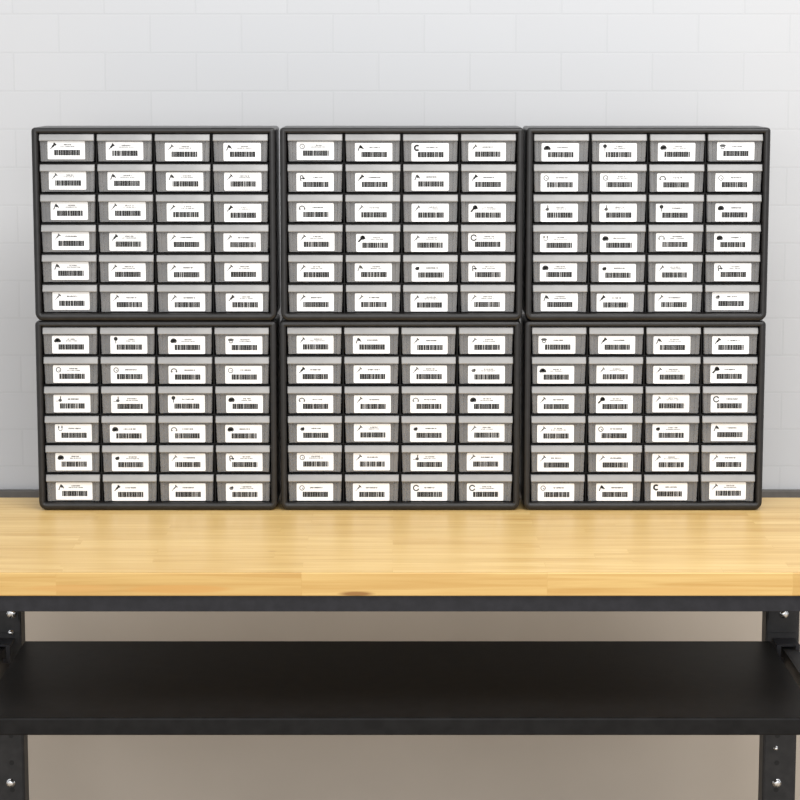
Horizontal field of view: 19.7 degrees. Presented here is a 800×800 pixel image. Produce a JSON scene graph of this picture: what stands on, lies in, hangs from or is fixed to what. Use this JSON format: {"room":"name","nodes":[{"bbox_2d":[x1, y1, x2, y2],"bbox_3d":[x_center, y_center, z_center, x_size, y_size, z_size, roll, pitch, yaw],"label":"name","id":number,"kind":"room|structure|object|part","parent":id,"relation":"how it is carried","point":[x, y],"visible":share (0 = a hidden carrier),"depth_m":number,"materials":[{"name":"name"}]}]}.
{"room":"workshop","nodes":[
{"label":"workshop","id":0,"kind":"room"},
{"bbox_2d":[0,0,799,799],"bbox_3d":[0.000,-0.409,5.477,6.400,3.050,0.120,0,8,0],"label":"wall","id":1,"kind":"structure","parent":0,"point":[280,63],"depth_m":5.38,"materials":[{"name":"paint"}]},
{"bbox_2d":[0,489,799,497],"bbox_3d":[0.000,0.256,5.503,6.400,0.085,0.018,0,8,0],"label":"trim","id":2,"kind":"structure","parent":1,"relation":"attached to","point":[4,493],"depth_m":5.49,"materials":[{"name":"metal"}]},
{"bbox_3d":[0.000,1.525,2.551,6.400,0.050,6.220,0,8,0],"label":"floor","id":3,"kind":"structure","parent":0,"visible":0},
{"bbox_2d":[0,498,799,799],"bbox_3d":[-0.014,0.721,4.766,1.828,0.914,0.768,0,8,0],"label":"workbench","id":4,"kind":"object","parent":3,"relation":"on","point":[279,558],"visible":1,"depth_m":4.52,"materials":[{"name":"beige wood"}]},
{"bbox_3d":[-0.858,0.605,4.714,0.032,0.098,0.498,0,8,0],"label":"shelf arm","id":5,"kind":"part","parent":4,"relation":"part of","materials":[{"name":"metal"}]},
{"bbox_3d":[-0.849,0.711,5.011,0.072,0.785,0.055,0,8,0],"label":"leg","id":6,"kind":"part","parent":4,"relation":"part of","materials":[{"name":"metal"}]},
{"bbox_2d":[35,313,280,509],"bbox_3d":[-0.516,0.024,4.981,0.510,0.406,0.162,0,8,0],"label":"drawer organizer","id":7,"kind":"object","parent":4,"relation":"on","point":[132,415],"visible":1,"depth_m":4.92,"materials":[{"name":"grey plastic"}]},
{"bbox_2d":[31,126,280,320],"bbox_3d":[-0.515,-0.379,4.924,0.510,0.406,0.162,0,8,0],"label":"drawer organizer","id":8,"kind":"object","parent":7,"relation":"on","point":[131,223],"visible":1,"depth_m":4.87,"materials":[{"name":"grey plastic"}]},
{"bbox_2d":[0,498,799,595],"bbox_3d":[-0.014,0.291,4.705,1.828,0.045,0.768,0,8,0],"label":"countertop","id":9,"kind":"structure","parent":4,"relation":"on","point":[278,551],"depth_m":4.50,"materials":[{"name":"beige wood"}]},
{"bbox_2d":[0,641,799,734],"bbox_3d":[-0.005,0.575,4.656,1.595,0.034,0.592,0,8,0],"label":"shelf","id":10,"kind":"object","parent":4,"relation":"attached to","point":[49,687],"depth_m":4.57,"materials":[{"name":"metal"}]},
{"bbox_2d":[280,318,520,509],"bbox_3d":[0.000,0.024,4.981,0.510,0.406,0.162,0,8,0],"label":"drawer organizer","id":11,"kind":"object","parent":4,"relation":"on","point":[375,415],"visible":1,"depth_m":4.92,"materials":[{"name":"grey plastic"}]},
{"bbox_2d":[280,126,523,320],"bbox_3d":[0.004,-0.379,4.924,0.510,0.406,0.162,0,8,0],"label":"drawer organizer","id":12,"kind":"object","parent":11,"relation":"on","point":[378,223],"visible":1,"depth_m":4.87,"materials":[{"name":"grey plastic"}]},
{"bbox_2d":[520,313,765,509],"bbox_3d":[0.518,0.024,4.981,0.510,0.406,0.162,0,8,0],"label":"drawer organizer","id":13,"kind":"object","parent":4,"relation":"on","point":[615,415],"visible":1,"depth_m":4.92,"materials":[{"name":"grey plastic"}]},
{"bbox_2d":[522,126,770,320],"bbox_3d":[0.519,-0.379,4.924,0.510,0.406,0.162,0,8,0],"label":"drawer organizer","id":14,"kind":"object","parent":13,"relation":"on","point":[621,223],"visible":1,"depth_m":4.87,"materials":[{"name":"grey plastic"}]},
{"bbox_3d":[0.821,0.711,5.011,0.072,0.785,0.055,0,8,0],"label":"leg","id":15,"kind":"part","parent":4,"relation":"part of","materials":[{"name":"metal"}]},
{"bbox_3d":[0.830,0.605,4.714,0.032,0.098,0.498,0,8,0],"label":"shelf arm","id":16,"kind":"part","parent":4,"relation":"part of","materials":[{"name":"metal"}]}
]}

